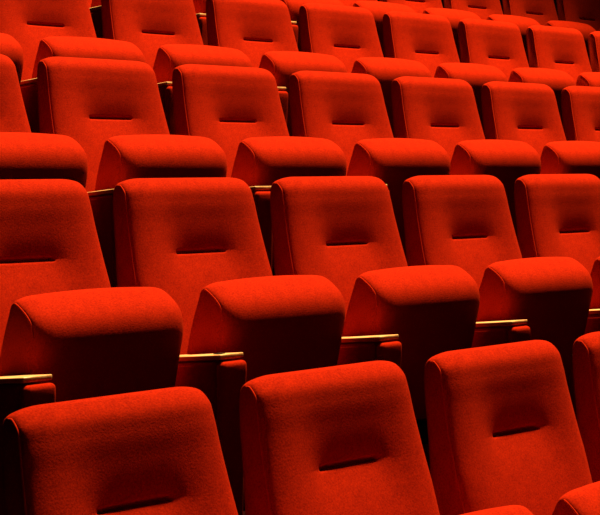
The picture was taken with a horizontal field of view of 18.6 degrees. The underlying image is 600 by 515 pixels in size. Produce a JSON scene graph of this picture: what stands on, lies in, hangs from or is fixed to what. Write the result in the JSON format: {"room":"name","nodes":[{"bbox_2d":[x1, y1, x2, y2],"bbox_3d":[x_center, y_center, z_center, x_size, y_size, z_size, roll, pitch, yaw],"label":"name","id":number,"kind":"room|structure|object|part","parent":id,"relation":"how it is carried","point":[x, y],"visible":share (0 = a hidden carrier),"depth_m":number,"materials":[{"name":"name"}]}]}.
{"room":"auditorium","nodes":[
{"label":"auditorium","id":0,"kind":"room"},
{"bbox_2d":[243,480,244,514],"bbox_3d":[2.528,-0.141,7.904,9.416,2.088,18.000,3,4,41],"label":"floor","id":1,"kind":"structure","parent":0,"point":[243,480],"depth_m":5.09,"materials":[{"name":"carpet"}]},
{"bbox_2d":[0,33,23,84],"bbox_3d":[-1.174,-0.496,5.886,0.472,0.930,0.561,3,4,41],"label":"seat","id":2,"kind":"object","parent":1,"relation":"on","point":[9,47],"visible":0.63,"depth_m":5.92,"materials":[{"name":"red fabric"}]},
{"bbox_2d":[0,54,87,187],"bbox_3d":[-0.845,-0.096,4.895,0.472,0.930,0.561,3,4,41],"label":"seat","id":3,"kind":"object","parent":1,"relation":"on","point":[24,154],"visible":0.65,"depth_m":4.90,"materials":[{"name":"red fabric"}]},
{"bbox_3d":[-0.896,-0.239,4.990,0.235,0.653,0.474,3,4,41],"label":"backrest","id":4,"kind":"part","parent":3,"relation":"part of","materials":[{"name":"red fabric"}]},
{"bbox_2d":[0,132,87,187],"bbox_3d":[-0.772,-0.127,4.883,0.203,0.412,0.430,3,4,41],"label":"seat cushion","id":5,"kind":"object","parent":3,"relation":"on","point":[23,155],"depth_m":4.85,"materials":[{"name":"red fabric"}]},
{"bbox_2d":[0,0,144,132],"bbox_3d":[-0.812,-0.518,6.299,0.472,0.930,0.561,3,4,41],"label":"seat","id":6,"kind":"object","parent":1,"relation":"on","point":[43,29],"visible":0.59,"depth_m":6.29,"materials":[{"name":"red fabric"}]},
{"bbox_3d":[-0.928,-0.380,6.094,0.311,0.396,0.076,3,4,41],"label":"armrest","id":7,"kind":"part","parent":6,"relation":"part of","materials":[{"name":"red fabric"}]},
{"bbox_3d":[-0.864,-0.662,6.394,0.235,0.653,0.474,3,4,41],"label":"backrest","id":8,"kind":"part","parent":6,"relation":"part of","materials":[{"name":"red fabric"}]},
{"bbox_2d":[32,36,144,78],"bbox_3d":[-0.736,-0.546,6.283,0.203,0.412,0.430,5,6,41],"label":"seat cushion","id":9,"kind":"object","parent":6,"relation":"on","point":[54,46],"depth_m":6.17,"materials":[{"name":"red fabric"}]},
{"bbox_2d":[0,179,182,514],"bbox_3d":[-0.523,0.301,3.896,0.472,0.930,0.561,3,4,41],"label":"seat","id":10,"kind":"object","parent":1,"relation":"on","point":[66,334],"visible":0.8,"depth_m":3.88,"materials":[{"name":"red fabric"}]},
{"bbox_3d":[-0.639,0.439,3.691,0.311,0.396,0.076,3,4,41],"label":"armrest","id":11,"kind":"part","parent":10,"relation":"part of","materials":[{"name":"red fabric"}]},
{"bbox_3d":[-0.575,0.157,3.991,0.235,0.653,0.474,3,4,41],"label":"backrest","id":12,"kind":"part","parent":10,"relation":"part of","materials":[{"name":"red fabric"}]},
{"bbox_2d":[0,287,182,402],"bbox_3d":[-0.450,0.271,3.882,0.203,0.412,0.430,3,4,41],"label":"seat cushion","id":13,"kind":"object","parent":10,"relation":"on","point":[97,342],"depth_m":3.78,"materials":[{"name":"red fabric"}]},
{"bbox_2d":[88,0,102,38],"bbox_3d":[-0.776,-0.944,7.708,0.472,0.930,0.561,3,4,41],"label":"seat","id":14,"kind":"object","parent":1,"relation":"on","point":[94,5],"visible":0.03,"depth_m":7.38,"materials":[{"name":"red fabric"}]},
{"bbox_2d":[91,0,100,7],"bbox_3d":[-0.699,-0.972,7.691,0.203,0.412,0.430,5,6,41],"label":"seat cushion","id":15,"kind":"object","parent":14,"relation":"on","point":[95,3],"depth_m":7.52,"materials":[{"name":"red fabric"}]},
{"bbox_3d":[-0.892,-0.806,7.503,0.311,0.396,0.076,3,4,41],"label":"armrest","id":16,"kind":"part","parent":14,"relation":"part of","materials":[{"name":"red fabric"}]},
{"bbox_2d":[1,387,237,514],"bbox_3d":[-0.195,0.702,2.905,0.472,0.930,0.561,3,4,41],"label":"seat","id":17,"kind":"object","parent":1,"relation":"on","point":[157,451],"visible":1,"depth_m":3.00,"materials":[{"name":"red fabric"}]},
{"bbox_2d":[37,57,226,287],"bbox_3d":[-0.483,-0.117,5.309,0.472,0.930,0.561,3,4,41],"label":"seat","id":18,"kind":"object","parent":1,"relation":"on","point":[113,109],"visible":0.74,"depth_m":5.29,"materials":[{"name":"red fabric"}]},
{"bbox_3d":[-0.598,0.021,5.104,0.311,0.396,0.076,3,4,41],"label":"armrest","id":19,"kind":"part","parent":18,"relation":"part of","materials":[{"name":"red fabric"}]},
{"bbox_3d":[-0.534,-0.261,5.404,0.235,0.653,0.474,3,4,41],"label":"backrest","id":20,"kind":"part","parent":18,"relation":"part of","materials":[{"name":"red fabric"}]},
{"bbox_2d":[95,134,226,190],"bbox_3d":[-0.410,-0.148,5.296,0.203,0.412,0.430,3,4,41],"label":"seat cushion","id":21,"kind":"object","parent":18,"relation":"on","point":[124,157],"depth_m":5.17,"materials":[{"name":"red fabric"}]},
{"bbox_2d":[101,0,251,134],"bbox_3d":[-0.451,-0.540,6.713,0.472,0.930,0.561,3,4,41],"label":"seat","id":22,"kind":"object","parent":1,"relation":"on","point":[167,33],"visible":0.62,"depth_m":6.71,"materials":[{"name":"red fabric"}]},
{"bbox_3d":[-0.502,-0.684,6.808,0.235,0.653,0.474,3,4,41],"label":"backrest","id":23,"kind":"part","parent":22,"relation":"part of","materials":[{"name":"red fabric"}]},
{"bbox_3d":[-0.566,-0.402,6.508,0.311,0.396,0.076,3,4,41],"label":"armrest","id":24,"kind":"part","parent":22,"relation":"part of","materials":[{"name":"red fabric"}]},
{"bbox_2d":[153,44,251,82],"bbox_3d":[-0.374,-0.568,6.697,0.203,0.412,0.430,5,6,41],"label":"seat cushion","id":25,"kind":"object","parent":22,"relation":"on","point":[169,56],"depth_m":6.56,"materials":[{"name":"red fabric"}]},
{"bbox_2d":[193,0,207,45],"bbox_3d":[-0.414,-0.965,8.121,0.472,0.930,0.561,3,4,41],"label":"seat","id":26,"kind":"object","parent":1,"relation":"on","point":[199,5],"visible":0.03,"depth_m":7.79,"materials":[{"name":"red fabric"}]},
{"bbox_2d":[193,0,205,13],"bbox_3d":[-0.338,-0.994,8.105,0.203,0.412,0.430,5,6,41],"label":"seat cushion","id":27,"kind":"object","parent":26,"relation":"on","point":[199,5],"depth_m":7.90,"materials":[{"name":"red fabric"}]},
{"bbox_2d":[113,177,344,514],"bbox_3d":[-0.162,0.280,4.309,0.472,0.930,0.561,3,4,41],"label":"seat","id":28,"kind":"object","parent":1,"relation":"on","point":[198,241],"visible":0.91,"depth_m":4.27,"materials":[{"name":"red fabric"}]},
{"bbox_3d":[-0.213,0.136,4.405,0.235,0.653,0.474,3,4,41],"label":"backrest","id":29,"kind":"part","parent":28,"relation":"part of","materials":[{"name":"red fabric"}]},
{"bbox_3d":[-0.277,0.417,4.104,0.311,0.396,0.076,3,4,41],"label":"armrest","id":30,"kind":"part","parent":28,"relation":"part of","materials":[{"name":"red fabric"}]},
{"bbox_2d":[187,275,344,382],"bbox_3d":[-0.088,0.249,4.296,0.203,0.412,0.430,3,4,41],"label":"seat cushion","id":31,"kind":"object","parent":28,"relation":"on","point":[283,323],"depth_m":4.19,"materials":[{"name":"red fabric"}]},
{"bbox_2d":[172,64,346,275],"bbox_3d":[-0.121,-0.139,5.723,0.472,0.930,0.561,3,4,41],"label":"seat","id":32,"kind":"object","parent":1,"relation":"on","point":[239,109],"visible":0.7,"depth_m":5.71,"materials":[{"name":"red fabric"}]},
{"bbox_3d":[-0.173,-0.283,5.818,0.235,0.653,0.474,3,4,41],"label":"backrest","id":33,"kind":"part","parent":32,"relation":"part of","materials":[{"name":"red fabric"}]},
{"bbox_2d":[231,136,346,267],"bbox_3d":[-0.049,-0.170,5.710,0.203,0.412,0.430,3,4,41],"label":"seat cushion","id":34,"kind":"object","parent":32,"relation":"on","point":[259,161],"depth_m":5.58,"materials":[{"name":"red fabric"}]},
{"bbox_2d":[206,0,346,135],"bbox_3d":[-0.089,-0.562,7.127,0.472,0.930,0.561,3,4,41],"label":"seat","id":35,"kind":"object","parent":1,"relation":"on","point":[262,30],"visible":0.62,"depth_m":7.13,"materials":[{"name":"red fabric"}]},
{"bbox_3d":[-0.140,-0.706,7.222,0.235,0.653,0.474,3,4,41],"label":"backrest","id":36,"kind":"part","parent":35,"relation":"part of","materials":[{"name":"red fabric"}]},
{"bbox_2d":[259,51,346,135],"bbox_3d":[-0.012,-0.590,7.110,0.203,0.412,0.430,5,6,41],"label":"seat cushion","id":37,"kind":"object","parent":35,"relation":"on","point":[282,64],"depth_m":6.97,"materials":[{"name":"red fabric"}]},
{"bbox_2d":[280,0,343,51],"bbox_3d":[-0.053,-0.987,8.535,0.472,0.930,0.561,3,4,41],"label":"seat","id":38,"kind":"object","parent":1,"relation":"on","point":[293,6],"visible":0.15,"depth_m":8.33,"materials":[{"name":"red fabric"}]},
{"bbox_2d":[299,3,431,136],"bbox_3d":[0.273,-0.584,7.540,0.472,0.930,0.561,3,4,41],"label":"seat","id":39,"kind":"object","parent":1,"relation":"on","point":[349,34],"visible":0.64,"depth_m":7.55,"materials":[{"name":"red fabric"}]},
{"bbox_3d":[0.221,-0.728,7.636,0.235,0.653,0.474,3,4,41],"label":"backrest","id":40,"kind":"part","parent":39,"relation":"part of","materials":[{"name":"red fabric"}]},
{"bbox_2d":[351,57,431,136],"bbox_3d":[0.350,-0.612,7.524,0.203,0.412,0.430,5,6,41],"label":"seat cushion","id":41,"kind":"object","parent":39,"relation":"on","point":[385,70],"depth_m":7.40,"materials":[{"name":"red fabric"}]},
{"bbox_2d":[289,71,449,257],"bbox_3d":[0.241,-0.161,6.136,0.472,0.930,0.561,3,4,41],"label":"seat","id":42,"kind":"object","parent":1,"relation":"on","point":[348,110],"visible":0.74,"depth_m":6.12,"materials":[{"name":"red fabric"}]},
{"bbox_3d":[0.189,-0.305,6.231,0.235,0.653,0.474,3,4,41],"label":"backrest","id":43,"kind":"part","parent":42,"relation":"part of","materials":[{"name":"red fabric"}]},
{"bbox_2d":[347,138,449,257],"bbox_3d":[0.313,-0.192,6.123,0.203,0.412,0.430,3,4,41],"label":"seat cushion","id":44,"kind":"object","parent":42,"relation":"on","point":[393,161],"depth_m":6.00,"materials":[{"name":"red fabric"}]},
{"bbox_2d":[270,176,479,444],"bbox_3d":[0.200,0.258,4.723,0.472,0.930,0.561,3,4,41],"label":"seat","id":45,"kind":"object","parent":1,"relation":"on","point":[343,230],"visible":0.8,"depth_m":4.70,"materials":[{"name":"red fabric"}]},
{"bbox_3d":[0.149,0.114,4.818,0.235,0.653,0.474,3,4,41],"label":"backrest","id":46,"kind":"part","parent":45,"relation":"part of","materials":[{"name":"red fabric"}]},
{"bbox_3d":[0.085,0.396,4.518,0.311,0.396,0.076,3,4,41],"label":"armrest","id":47,"kind":"part","parent":45,"relation":"part of","materials":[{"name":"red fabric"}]},
{"bbox_2d":[342,265,479,419],"bbox_3d":[0.274,0.227,4.710,0.203,0.412,0.430,3,4,41],"label":"seat cushion","id":48,"kind":"object","parent":45,"relation":"on","point":[432,309],"depth_m":4.62,"materials":[{"name":"red fabric"}]},
{"bbox_2d":[339,0,415,57],"bbox_3d":[0.309,-1.009,8.949,0.472,0.930,0.561,3,4,41],"label":"seat","id":49,"kind":"object","parent":1,"relation":"on","point":[378,9],"visible":0.2,"depth_m":8.81,"materials":[{"name":"red fabric"}]},
{"bbox_3d":[0.258,-1.153,9.044,0.235,0.653,0.474,3,4,41],"label":"backrest","id":50,"kind":"part","parent":49,"relation":"part of","materials":[{"name":"red fabric"}]},
{"bbox_2d":[239,361,532,514],"bbox_3d":[0.167,0.680,3.318,0.472,0.930,0.561,3,4,41],"label":"seat","id":51,"kind":"object","parent":1,"relation":"on","point":[341,439],"visible":1,"depth_m":3.40,"materials":[{"name":"red fabric"}]},
{"bbox_3d":[0.116,0.536,3.413,0.235,0.653,0.474,3,4,41],"label":"backrest","id":52,"kind":"part","parent":51,"relation":"part of","materials":[{"name":"red fabric"}]},
{"bbox_2d":[461,505,532,514],"bbox_3d":[0.255,0.660,3.293,0.203,0.412,0.430,11,10,40],"label":"seat cushion","id":53,"kind":"object","parent":51,"relation":"on","point":[511,509],"depth_m":3.34,"materials":[{"name":"red fabric"}]},
{"bbox_2d":[379,0,480,59],"bbox_3d":[0.671,-1.031,9.362,0.472,0.930,0.561,3,4,41],"label":"seat","id":54,"kind":"object","parent":1,"relation":"on","point":[433,7],"visible":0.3,"depth_m":9.31,"materials":[{"name":"red fabric"}]},
{"bbox_3d":[0.620,-1.175,9.457,0.235,0.653,0.474,3,4,41],"label":"backrest","id":55,"kind":"part","parent":54,"relation":"part of","materials":[{"name":"red fabric"}]},
{"bbox_2d":[423,8,480,59],"bbox_3d":[0.748,-1.059,9.346,0.203,0.412,0.430,5,6,41],"label":"seat cushion","id":56,"kind":"object","parent":54,"relation":"on","point":[454,16],"depth_m":9.24,"materials":[{"name":"red fabric"}]},
{"bbox_2d":[383,11,507,132],"bbox_3d":[0.635,-0.605,7.954,0.472,0.930,0.561,3,4,41],"label":"seat","id":57,"kind":"object","parent":1,"relation":"on","point":[427,39],"visible":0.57,"depth_m":7.97,"materials":[{"name":"red fabric"}]},
{"bbox_3d":[0.583,-0.749,8.049,0.235,0.653,0.474,3,4,41],"label":"backrest","id":58,"kind":"part","parent":57,"relation":"part of","materials":[{"name":"red fabric"}]},
{"bbox_2d":[434,63,507,132],"bbox_3d":[0.712,-0.634,7.938,0.203,0.412,0.430,5,6,41],"label":"seat cushion","id":59,"kind":"object","parent":57,"relation":"on","point":[476,75],"depth_m":7.84,"materials":[{"name":"red fabric"}]},
{"bbox_2d":[391,76,540,240],"bbox_3d":[0.602,-0.183,6.550,0.472,0.930,0.561,3,4,41],"label":"seat","id":60,"kind":"object","parent":1,"relation":"on","point":[443,111],"visible":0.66,"depth_m":6.54,"materials":[{"name":"red fabric"}]},
{"bbox_3d":[0.551,-0.327,6.645,0.235,0.653,0.474,3,4,41],"label":"backrest","id":61,"kind":"part","parent":60,"relation":"part of","materials":[{"name":"red fabric"}]},
{"bbox_2d":[449,139,540,240],"bbox_3d":[0.675,-0.214,6.537,0.203,0.412,0.430,3,4,41],"label":"seat cushion","id":62,"kind":"object","parent":60,"relation":"on","point":[507,161],"depth_m":6.43,"materials":[{"name":"red fabric"}]},
{"bbox_2d":[443,0,539,60],"bbox_3d":[1.033,-1.052,9.776,0.472,0.930,0.561,3,4,41],"label":"seat","id":63,"kind":"object","parent":1,"relation":"on","point":[485,9],"visible":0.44,"depth_m":9.77,"materials":[{"name":"red fabric"}]},
{"bbox_3d":[0.981,-1.196,9.871,0.235,0.653,0.474,3,4,41],"label":"backrest","id":64,"kind":"part","parent":63,"relation":"part of","materials":[{"name":"red fabric"}]},
{"bbox_2d":[487,14,539,60],"bbox_3d":[1.110,-1.081,9.760,0.203,0.412,0.430,5,6,41],"label":"seat cushion","id":65,"kind":"object","parent":63,"relation":"on","point":[523,23],"depth_m":9.68,"materials":[{"name":"red fabric"}]},
{"bbox_2d":[402,175,592,474],"bbox_3d":[0.562,0.236,5.137,0.472,0.930,0.561,3,4,41],"label":"seat","id":66,"kind":"object","parent":1,"relation":"on","point":[465,222],"visible":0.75,"depth_m":5.11,"materials":[{"name":"red fabric"}]},
{"bbox_3d":[0.511,0.092,5.232,0.235,0.653,0.474,3,4,41],"label":"backrest","id":67,"kind":"part","parent":66,"relation":"part of","materials":[{"name":"red fabric"}]},
{"bbox_3d":[0.447,0.374,4.932,0.311,0.396,0.076,3,4,41],"label":"armrest","id":68,"kind":"part","parent":66,"relation":"part of","materials":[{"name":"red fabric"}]},
{"bbox_2d":[475,257,592,378],"bbox_3d":[0.636,0.205,5.123,0.203,0.412,0.430,3,4,41],"label":"seat cushion","id":69,"kind":"object","parent":66,"relation":"on","point":[554,294],"depth_m":5.03,"materials":[{"name":"red fabric"}]},
{"bbox_2d":[424,340,599,514],"bbox_3d":[0.529,0.658,3.732,0.472,0.930,0.561,3,4,41],"label":"seat","id":70,"kind":"object","parent":1,"relation":"on","point":[503,430],"visible":0.99,"depth_m":3.78,"materials":[{"name":"red fabric"}]},
{"bbox_2d":[552,481,599,514],"bbox_3d":[0.617,0.638,3.707,0.203,0.412,0.430,11,10,40],"label":"seat cushion","id":71,"kind":"object","parent":70,"relation":"on","point":[584,500],"depth_m":3.52,"materials":[{"name":"red fabric"}]},
{"bbox_2d":[458,18,575,129],"bbox_3d":[0.997,-0.627,8.367,0.472,0.930,0.561,3,4,41],"label":"seat","id":72,"kind":"object","parent":1,"relation":"on","point":[498,44],"visible":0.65,"depth_m":8.38,"materials":[{"name":"red fabric"}]},
{"bbox_3d":[0.945,-0.771,8.463,0.235,0.653,0.474,3,4,41],"label":"backrest","id":73,"kind":"part","parent":72,"relation":"part of","materials":[{"name":"red fabric"}]},
{"bbox_2d":[508,68,575,129],"bbox_3d":[1.073,-0.655,8.351,0.203,0.412,0.430,5,6,41],"label":"seat cushion","id":74,"kind":"object","parent":72,"relation":"on","point":[557,80],"depth_m":8.27,"materials":[{"name":"red fabric"}]},
{"bbox_2d":[481,81,599,178],"bbox_3d":[0.964,-0.204,6.963,0.472,0.930,0.561,3,4,41],"label":"seat","id":75,"kind":"object","parent":1,"relation":"on","point":[528,113],"visible":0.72,"depth_m":6.95,"materials":[{"name":"red fabric"}]},
{"bbox_3d":[0.913,-0.348,7.059,0.235,0.653,0.474,3,4,41],"label":"backrest","id":76,"kind":"part","parent":75,"relation":"part of","materials":[{"name":"red fabric"}]},
{"bbox_2d":[540,141,599,178],"bbox_3d":[1.037,-0.236,6.951,0.203,0.412,0.430,3,4,41],"label":"seat cushion","id":77,"kind":"object","parent":75,"relation":"on","point":[559,157],"depth_m":6.79,"materials":[{"name":"red fabric"}]},
{"bbox_2d":[502,0,595,61],"bbox_3d":[1.395,-1.074,10.190,0.472,0.930,0.561,3,4,41],"label":"seat","id":78,"kind":"object","parent":1,"relation":"on","point":[544,12],"visible":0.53,"depth_m":10.21,"materials":[{"name":"red fabric"}]},
{"bbox_3d":[1.343,-1.218,10.285,0.235,0.653,0.474,3,4,41],"label":"backrest","id":79,"kind":"part","parent":78,"relation":"part of","materials":[{"name":"red fabric"}]},
{"bbox_2d":[545,21,595,61],"bbox_3d":[1.472,-1.103,10.173,0.203,0.412,0.430,5,6,41],"label":"seat cushion","id":80,"kind":"object","parent":78,"relation":"on","point":[585,29],"depth_m":10.12,"materials":[{"name":"red fabric"}]},
{"bbox_2d":[514,174,599,420],"bbox_3d":[0.924,0.214,5.550,0.472,0.930,0.561,3,4,41],"label":"seat","id":81,"kind":"object","parent":1,"relation":"on","point":[558,215],"visible":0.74,"depth_m":5.57,"materials":[{"name":"red fabric"}]},
{"bbox_3d":[0.873,0.070,5.646,0.235,0.653,0.474,3,4,41],"label":"backrest","id":82,"kind":"part","parent":81,"relation":"part of","materials":[{"name":"red fabric"}]},
{"bbox_3d":[0.809,0.352,5.345,0.311,0.396,0.076,3,4,41],"label":"armrest","id":83,"kind":"part","parent":81,"relation":"part of","materials":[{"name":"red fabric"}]},
{"bbox_2d":[588,256,599,314],"bbox_3d":[0.997,0.183,5.537,0.203,0.412,0.430,3,4,41],"label":"seat cushion","id":84,"kind":"object","parent":81,"relation":"on","point":[595,272],"depth_m":5.36,"materials":[{"name":"red fabric"}]},
{"bbox_2d":[526,25,599,86],"bbox_3d":[1.358,-0.649,8.781,0.472,0.930,0.561,3,4,41],"label":"seat","id":85,"kind":"object","parent":1,"relation":"on","point":[548,47],"visible":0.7,"depth_m":8.84,"materials":[{"name":"red fabric"}]},
{"bbox_2d":[576,72,599,86],"bbox_3d":[1.435,-0.677,8.765,0.203,0.412,0.430,5,6,41],"label":"seat cushion","id":86,"kind":"object","parent":85,"relation":"on","point":[590,79],"depth_m":8.58,"materials":[{"name":"red fabric"}]},
{"bbox_2d":[556,0,599,30],"bbox_3d":[1.756,-1.096,10.603,0.472,0.930,0.561,3,4,41],"label":"seat","id":87,"kind":"object","parent":1,"relation":"on","point":[580,11],"visible":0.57,"depth_m":10.66,"materials":[{"name":"red fabric"}]},
{"bbox_2d":[561,86,599,141],"bbox_3d":[1.326,-0.226,7.377,0.472,0.930,0.561,3,4,41],"label":"seat","id":88,"kind":"object","parent":1,"relation":"on","point":[580,105],"visible":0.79,"depth_m":7.35,"materials":[{"name":"red fabric"}]},
{"bbox_2d":[572,331,599,482],"bbox_3d":[0.891,0.636,4.146,0.472,0.930,0.561,3,4,41],"label":"seat","id":89,"kind":"object","parent":1,"relation":"on","point":[586,349],"visible":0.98,"depth_m":4.10,"materials":[{"name":"red fabric"}]},
{"bbox_2d":[588,31,599,71],"bbox_3d":[1.720,-0.671,9.195,0.472,0.930,0.561,3,4,41],"label":"seat","id":90,"kind":"object","parent":1,"relation":"on","point":[594,37],"visible":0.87,"depth_m":9.16,"materials":[{"name":"red fabric"}]}
]}

